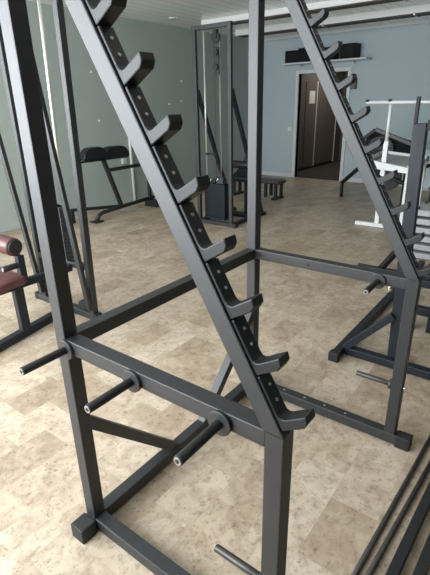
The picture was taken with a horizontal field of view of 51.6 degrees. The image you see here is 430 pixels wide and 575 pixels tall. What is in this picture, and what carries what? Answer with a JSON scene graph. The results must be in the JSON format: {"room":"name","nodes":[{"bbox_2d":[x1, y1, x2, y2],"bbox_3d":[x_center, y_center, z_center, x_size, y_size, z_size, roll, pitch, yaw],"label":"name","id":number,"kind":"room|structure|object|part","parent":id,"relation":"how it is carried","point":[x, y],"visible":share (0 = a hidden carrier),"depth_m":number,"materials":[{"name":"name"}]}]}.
{"room":"gym","nodes":[
{"label":"gym","id":0,"kind":"room"},
{"bbox_2d":[0,0,248,227],"bbox_3d":[-1.476,-3.041,7.848,0.150,2.960,15.000,15,27,34],"label":"wall","id":1,"kind":"structure","parent":0,"point":[171,46],"depth_m":7.67,"materials":[{"name":"grey paint"}]},
{"bbox_2d":[0,177,227,232],"bbox_3d":[-2.428,-1.133,7.069,0.015,0.060,11.110,15,27,34],"label":"baseboard","id":2,"kind":"structure","parent":1,"relation":"attached to","point":[17,226],"depth_m":7.28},
{"bbox_2d":[121,158,126,163],"bbox_3d":[-1.597,-2.222,7.822,0.033,0.090,0.100,15,27,34],"label":"wall socket","id":3,"kind":"object","parent":1,"relation":"attached to","point":[124,160],"visible":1,"depth_m":7.80,"materials":[{"name":"white paint"}]},
{"bbox_2d":[128,139,135,200],"bbox_3d":[-1.493,-2.400,7.879,0.052,1.748,0.052,15,27,34],"label":"pipe","id":4,"kind":"object","parent":1,"relation":"attached to","point":[129,143],"visible":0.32,"depth_m":8.00,"materials":[{"name":"white metal"}]},
{"bbox_2d":[0,161,429,574],"bbox_3d":[3.772,-0.231,4.766,13.300,0.126,15.000,15,27,34],"label":"floor","id":5,"kind":"structure","parent":0,"point":[345,479],"depth_m":2.54,"materials":[{"name":"tile"}]},
{"bbox_2d":[0,0,101,351],"bbox_3d":[-1.662,-0.806,2.947,0.900,2.551,1.276,15,27,34],"label":"machine","id":6,"kind":"object","parent":5,"relation":"on","point":[10,281],"visible":0.81,"depth_m":3.29,"materials":[{"name":"grey paint"}]},
{"bbox_3d":[-1.454,0.159,3.338,0.055,0.340,0.070,15,27,34],"label":"seat post","id":7,"kind":"part","parent":6,"relation":"part of","materials":[{"name":"black metal"}]},
{"bbox_3d":[-1.547,-1.087,3.547,0.050,2.490,0.050,15,27,34],"label":"post","id":8,"kind":"part","parent":6,"relation":"part of","materials":[{"name":"metal"}]},
{"bbox_3d":[-1.153,-1.336,3.119,0.099,1.621,0.024,15,27,34],"label":"guide rod","id":9,"kind":"part","parent":6,"relation":"part of","materials":[{"name":"silver metal"}]},
{"bbox_3d":[-1.289,0.152,3.867,0.780,0.056,0.060,15,27,34],"label":"rail","id":10,"kind":"part","parent":6,"relation":"part of","materials":[{"name":"black metal"}]},
{"bbox_3d":[-0.989,-0.938,3.155,0.115,2.491,0.050,15,27,34],"label":"post","id":11,"kind":"part","parent":6,"relation":"part of","materials":[{"name":"black metal"}]},
{"bbox_2d":[70,145,158,223],"bbox_3d":[-1.577,-1.687,7.016,0.360,1.090,1.602,15,27,34],"label":"bench","id":12,"kind":"object","parent":5,"relation":"on","point":[88,154],"visible":0.88,"depth_m":6.80,"materials":[{"name":"black metal"}]},
{"bbox_3d":[-1.833,-1.236,6.920,0.854,0.104,0.040,-19,28,-36],"label":"rail","id":13,"kind":"part","parent":12,"relation":"part of","materials":[{"name":"grey metal"}]},
{"bbox_3d":[-1.664,-1.909,6.630,0.040,0.027,0.970,15,27,34],"label":"pad rail","id":14,"kind":"part","parent":12,"relation":"part of","materials":[{"name":"black metal"}]},
{"bbox_3d":[-1.583,-1.604,6.895,0.060,0.785,0.323,15,27,34],"label":"slanted post","id":15,"kind":"part","parent":12,"relation":"part of","materials":[{"name":"black metal"}]},
{"bbox_3d":[-1.354,-1.937,7.113,0.045,0.060,0.931,14,27,33],"label":"arm rail","id":16,"kind":"part","parent":12,"relation":"part of","materials":[{"name":"black metal"}]},
{"bbox_3d":[-1.120,-1.802,7.524,0.050,0.580,0.050,15,27,34],"label":"post","id":17,"kind":"part","parent":12,"relation":"part of","materials":[{"name":"metal"}]},
{"bbox_2d":[0,0,429,574],"bbox_3d":[0.175,-0.172,1.579,0.970,2.340,1.500,15,27,34],"label":"rack","id":18,"kind":"object","parent":5,"relation":"on","point":[270,424],"visible":1,"depth_m":1.36,"materials":[{"name":"black metal"}]},
{"bbox_3d":[-0.517,-0.124,1.414,0.054,2.275,0.054,15,27,34],"label":"post","id":19,"kind":"part","parent":18,"relation":"part of","materials":[{"name":"black metal"}]},
{"bbox_3d":[-0.110,1.055,1.586,0.902,0.054,0.054,15,27,34],"label":"rail","id":20,"kind":"part","parent":18,"relation":"part of","materials":[{"name":"black metal"}]},
{"bbox_3d":[0.203,-0.502,2.296,0.054,2.275,0.054,15,27,34],"label":"post","id":21,"kind":"part","parent":18,"relation":"part of","materials":[{"name":"grey metal"}]},
{"bbox_3d":[0.163,0.721,1.220,0.052,0.830,0.054,15,27,34],"label":"leg","id":22,"kind":"part","parent":18,"relation":"part of","materials":[{"name":"grey paint"}]},
{"bbox_3d":[0.610,0.678,2.469,0.902,0.054,0.054,15,27,34],"label":"rail","id":23,"kind":"part","parent":18,"relation":"part of","materials":[{"name":"black metal"}]},
{"bbox_3d":[0.883,0.344,2.103,0.052,0.830,0.054,15,27,34],"label":"leg","id":24,"kind":"part","parent":18,"relation":"part of","materials":[{"name":"grey paint"}]},
{"bbox_2d":[191,21,265,227],"bbox_3d":[0.235,-2.242,6.349,0.780,2.550,0.953,15,27,34],"label":"cable machine","id":25,"kind":"object","parent":5,"relation":"on","point":[219,194],"visible":0.84,"depth_m":6.18,"materials":[{"name":"grey paint"}]},
{"bbox_3d":[-0.243,-2.184,6.161,0.050,2.495,0.050,15,27,34],"label":"post","id":26,"kind":"part","parent":25,"relation":"part of","materials":[{"name":"black metal"}]},
{"bbox_3d":[-0.132,-2.430,6.142,0.022,1.930,0.022,15,27,34],"label":"guide rod","id":27,"kind":"part","parent":25,"relation":"part of","materials":[{"name":"silver metal"}]},
{"bbox_3d":[0.025,-2.922,5.739,0.070,0.320,0.025,15,27,34],"label":"pulley plate","id":28,"kind":"part","parent":25,"relation":"part of","materials":[{"name":"grey metal"}]},
{"bbox_3d":[-0.006,-0.950,6.495,0.710,0.051,0.060,15,27,34],"label":"rail","id":29,"kind":"part","parent":25,"relation":"part of","materials":[{"name":"grey metal"}]},
{"bbox_3d":[0.070,-2.377,6.000,0.022,1.930,0.022,15,27,34],"label":"guide rod","id":30,"kind":"part","parent":25,"relation":"part of","materials":[{"name":"silver metal"}]},
{"bbox_3d":[0.204,-2.065,5.847,0.050,2.495,0.050,15,27,34],"label":"post","id":31,"kind":"part","parent":25,"relation":"part of","materials":[{"name":"black metal"}]},
{"bbox_3d":[0.397,-1.149,6.966,0.500,0.046,0.160,15,27,34],"label":"cross rail","id":32,"kind":"part","parent":25,"relation":"part of","materials":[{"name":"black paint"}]},
{"bbox_3d":[0.486,-1.437,6.770,0.060,0.630,0.060,15,27,34],"label":"seat post","id":33,"kind":"part","parent":25,"relation":"part of","materials":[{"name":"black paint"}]},
{"bbox_3d":[0.515,-1.037,6.679,0.050,0.051,0.890,15,27,34],"label":"rail","id":34,"kind":"part","parent":25,"relation":"part of","materials":[{"name":"black metal"}]},
{"bbox_2d":[233,177,285,199],"bbox_3d":[0.783,-1.883,8.350,1.090,0.345,0.320,15,27,34],"label":"bench","id":35,"kind":"object","parent":5,"relation":"on","point":[266,181],"visible":0.73,"depth_m":8.13,"materials":[{"name":"black metal"}]},
{"bbox_3d":[0.367,-1.927,8.534,0.050,0.245,0.050,15,27,34],"label":"leg","id":36,"kind":"part","parent":35,"relation":"part of","materials":[{"name":"black metal"}]},
{"bbox_3d":[0.487,-1.990,8.681,0.050,0.245,0.050,15,27,34],"label":"leg","id":37,"kind":"part","parent":35,"relation":"part of","materials":[{"name":"black metal"}]},
{"bbox_3d":[0.927,-1.778,8.141,0.050,0.245,0.050,15,27,34],"label":"leg","id":38,"kind":"part","parent":35,"relation":"part of","materials":[{"name":"black metal"}]},
{"bbox_3d":[1.047,-1.841,8.288,0.050,0.245,0.050,15,27,34],"label":"leg","id":39,"kind":"part","parent":35,"relation":"part of","materials":[{"name":"black metal"}]},
{"bbox_3d":[1.095,-1.734,8.023,0.050,0.245,0.050,15,27,34],"label":"leg","id":40,"kind":"part","parent":35,"relation":"part of","materials":[{"name":"black metal"}]},
{"bbox_3d":[1.215,-1.796,8.170,0.050,0.245,0.050,15,27,34],"label":"leg","id":41,"kind":"part","parent":35,"relation":"part of","materials":[{"name":"black metal"}]},
{"bbox_2d":[328,96,429,379],"bbox_3d":[1.478,-0.615,3.520,0.686,1.635,2.288,8,24,21],"label":"stand","id":42,"kind":"object","parent":5,"relation":"on","point":[362,330],"visible":0.74,"depth_m":2.81,"materials":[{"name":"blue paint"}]},
{"bbox_3d":[1.494,0.099,3.843,0.055,0.052,2.300,15,27,34],"label":"rail","id":43,"kind":"part","parent":42,"relation":"part of","materials":[{"name":"grey metal"}]},
{"bbox_3d":[1.090,-0.957,2.397,0.020,0.135,0.020,15,27,34],"label":"telescopic post","id":44,"kind":"part","parent":42,"relation":"part of","materials":[{"name":"grey metal"}]},
{"bbox_2d":[339,128,429,206],"bbox_3d":[2.850,-1.927,7.155,1.999,1.249,0.886,15,27,34],"label":"bench","id":45,"kind":"object","parent":5,"relation":"on","point":[396,143],"visible":0.32,"depth_m":6.81,"materials":[{"name":"grey paint"}]},
{"bbox_3d":[2.333,-1.815,8.187,0.060,0.280,0.060,15,27,34],"label":"leg","id":46,"kind":"part","parent":45,"relation":"part of","materials":[{"name":"black metal"}]},
{"bbox_3d":[2.336,-2.326,6.837,0.271,0.225,0.050,15,27,34],"label":"rail","id":47,"kind":"part","parent":45,"relation":"part of","materials":[{"name":"metal"}]},
{"bbox_3d":[2.758,-1.666,6.826,0.672,0.276,0.094,13,26,30],"label":"rail","id":48,"kind":"part","parent":45,"relation":"part of","materials":[{"name":"black metal"}]},
{"bbox_3d":[2.724,-2.195,6.576,0.740,0.308,0.050,15,27,34],"label":"rail","id":49,"kind":"part","parent":45,"relation":"part of","materials":[{"name":"black metal"}]},
{"bbox_3d":[3.012,-1.696,7.045,0.060,0.900,0.060,15,27,34],"label":"leg","id":50,"kind":"part","parent":45,"relation":"part of","materials":[{"name":"white metal"}]},
{"bbox_2d":[351,435,429,574],"bbox_3d":[0.747,0.942,1.889,0.021,0.021,1.402,17,28,37],"label":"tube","id":51,"kind":"object","parent":5,"relation":"on","point":[366,553],"visible":1,"depth_m":1.86,"materials":[{"name":"metal"}]},
{"bbox_2d":[355,99,429,227],"bbox_3d":[2.703,-1.606,5.860,1.425,1.636,0.711,15,27,34],"label":"press","id":52,"kind":"object","parent":5,"relation":"on","point":[390,160],"visible":0.66,"depth_m":5.82,"materials":[{"name":"white paint"}]},
{"bbox_3d":[2.868,-1.359,6.211,0.050,0.805,0.050,15,27,34],"label":"leg","id":53,"kind":"part","parent":52,"relation":"part of","materials":[{"name":"white paint"}]},
{"bbox_2d":[365,460,429,574],"bbox_3d":[0.784,0.952,1.863,0.021,0.021,1.403,17,29,38],"label":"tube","id":54,"kind":"object","parent":5,"relation":"on","point":[385,544],"visible":1,"depth_m":1.82,"materials":[{"name":"metal"}]},
{"bbox_2d":[385,481,429,574],"bbox_3d":[0.943,0.902,1.950,0.039,0.041,1.872,16,28,36],"label":"tube","id":55,"kind":"object","parent":5,"relation":"on","point":[406,544],"visible":1,"depth_m":1.74,"materials":[{"name":"charcoal paint"},{"name":"steel"}]},
{"bbox_2d":[412,533,429,574],"bbox_3d":[1.002,0.918,1.908,0.039,0.041,1.872,16,28,36],"label":"tube","id":56,"kind":"object","parent":5,"relation":"on","point":[422,566],"visible":1,"depth_m":1.64,"materials":[{"name":"black metal"}]},
{"bbox_2d":[413,201,429,259],"bbox_3d":[2.701,-0.553,4.721,1.100,0.560,0.450,15,27,34],"label":"storage rack","id":57,"kind":"object","parent":5,"relation":"on","point":[421,249],"visible":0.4,"depth_m":4.81,"materials":[{"name":"white metal"}]},
{"bbox_2d":[417,264,429,333],"bbox_3d":[1.945,0.027,3.464,0.650,0.470,0.870,15,27,34],"label":"bench","id":58,"kind":"object","parent":5,"relation":"on","point":[422,310],"visible":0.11,"depth_m":3.29,"materials":[{"name":"blue paint"}]},
{"bbox_3d":[1.695,0.212,3.224,0.600,0.060,0.060,15,27,34],"label":"rail","id":59,"kind":"part","parent":58,"relation":"part of","materials":[{"name":"grey metal"}]},
{"bbox_3d":[1.691,0.009,3.140,0.600,0.060,0.060,15,27,34],"label":"rail","id":60,"kind":"part","parent":58,"relation":"part of","materials":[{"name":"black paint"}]},
{"bbox_3d":[1.611,0.153,3.268,0.054,0.400,0.050,15,27,34],"label":"leg","id":61,"kind":"part","parent":58,"relation":"part of","materials":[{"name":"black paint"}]},
{"bbox_2d":[423,150,429,190],"bbox_3d":[4.791,-2.072,8.072,2.170,0.743,0.154,15,27,34],"label":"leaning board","id":62,"kind":"object","parent":5,"relation":"on","point":[426,185],"visible":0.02,"depth_m":8.58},
{"bbox_2d":[28,0,429,38],"bbox_3d":[3.710,-3.077,3.599,13.300,0.120,15.000,15,27,34],"label":"ceiling","id":63,"kind":"structure","parent":0,"point":[189,13],"depth_m":6.92,"materials":[{"name":"white paint"}]},
{"bbox_2d":[201,0,407,24],"bbox_3d":[2.297,-3.894,5.979,6.180,0.114,0.242,15,27,34],"label":"batten","id":64,"kind":"object","parent":63,"relation":"attached to","point":[331,5],"visible":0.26,"depth_m":6.49,"materials":[{"name":"white paint"}]},
{"bbox_2d":[235,3,429,37],"bbox_3d":[3.001,-4.307,6.975,6.350,0.134,0.272,15,27,34],"label":"batten","id":65,"kind":"object","parent":63,"relation":"attached to","point":[423,9],"visible":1,"depth_m":7.32,"materials":[{"name":"white paint"}]},
{"bbox_2d":[297,72,344,170],"bbox_3d":[2.580,-4.632,11.513,0.140,2.960,3.340,15,27,34],"label":"wall","id":66,"kind":"structure","parent":0,"point":[341,75],"depth_m":12.34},
{"bbox_2d":[298,80,318,168],"bbox_3d":[2.213,-4.011,11.046,0.052,2.060,1.242,15,27,34],"label":"door","id":67,"kind":"structure","parent":66,"relation":"in","point":[308,112],"depth_m":11.16,"materials":[{"name":"brown wood"}]},
{"bbox_2d":[309,91,314,103],"bbox_3d":[2.410,-4.715,11.025,0.006,0.290,0.310,15,27,34],"label":"paper notice","id":68,"kind":"object","parent":67,"relation":"attached to","point":[312,93],"visible":1,"depth_m":11.02,"materials":[{"name":"white paper"}]},
{"bbox_2d":[313,81,335,164],"bbox_3d":[2.978,-4.412,11.984,0.052,2.060,1.292,15,27,34],"label":"door","id":69,"kind":"structure","parent":66,"relation":"in","point":[325,118],"depth_m":11.98,"materials":[{"name":"brown wood"}]},
{"bbox_2d":[338,72,347,160],"bbox_3d":[4.351,-4.988,12.288,1.950,2.960,0.150,15,27,34],"label":"wall","id":70,"kind":"structure","parent":0,"point":[346,73],"depth_m":13.02,"materials":[{"name":"paint"}]},
{"bbox_2d":[262,23,429,180],"bbox_3d":[6.076,-2.876,7.043,12.900,2.960,0.120,15,27,34],"label":"wall","id":71,"kind":"structure","parent":0,"point":[398,69],"depth_m":8.91,"materials":[{"name":"blue paint"}]},
{"bbox_2d":[292,67,351,180],"bbox_3d":[2.330,-3.551,9.800,1.245,2.270,0.160,15,27,34],"label":"trim","id":72,"kind":"structure","parent":71,"relation":"attached to","point":[299,73],"depth_m":9.81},
{"bbox_2d":[282,57,371,66],"bbox_3d":[2.253,-4.603,9.119,1.820,0.075,0.328,15,27,34],"label":"wall shelf","id":73,"kind":"object","parent":71,"relation":"attached to","point":[353,60],"visible":0.91,"depth_m":8.90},
{"bbox_2d":[285,48,310,62],"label":"speaker","id":74,"kind":"object","parent":73,"relation":"on","point":[298,55],"depth_m":9.27},
{"bbox_2d":[287,48,327,61],"bbox_3d":[1.918,-4.768,9.131,1.000,0.185,0.012,15,27,34],"label":"grille","id":75,"kind":"object","parent":74,"relation":"attached to","point":[300,55],"depth_m":9.25,"materials":[{"name":"black plastic"}]},
{"bbox_2d":[329,52,338,59],"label":"speaker","id":76,"kind":"object","parent":73,"relation":"on","point":[336,56],"depth_m":8.92},
{"bbox_2d":[340,43,360,58],"bbox_3d":[2.656,-4.646,8.751,0.320,0.263,0.262,15,27,34],"label":"speaker","id":77,"kind":"object","parent":73,"relation":"on","point":[349,50],"visible":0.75,"depth_m":8.65},
{"bbox_2d":[341,44,354,57],"bbox_3d":[2.581,-4.605,8.659,0.260,0.215,0.012,15,27,34],"label":"grille","id":78,"kind":"object","parent":77,"relation":"attached to","point":[348,50],"depth_m":8.65,"materials":[{"name":"black plastic"}]},
{"bbox_2d":[262,171,401,185],"bbox_3d":[6.064,-1.525,7.537,12.900,0.085,0.018,15,27,34],"label":"baseboard","id":79,"kind":"structure","parent":71,"relation":"attached to","point":[357,180],"depth_m":10.58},
{"bbox_2d":[264,19,429,40],"bbox_3d":[6.000,-4.196,6.435,12.900,0.055,0.035,15,27,34],"label":"trim","id":80,"kind":"structure","parent":71,"relation":"attached to","point":[424,20],"depth_m":8.64,"materials":[{"name":"white paint"}]},
{"bbox_2d":[350,80,356,88],"bbox_3d":[2.812,-4.136,9.026,0.115,0.200,0.089,15,27,34],"label":"wall box","id":81,"kind":"object","parent":71,"relation":"attached to","point":[354,85],"visible":0.59,"depth_m":9.00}
]}

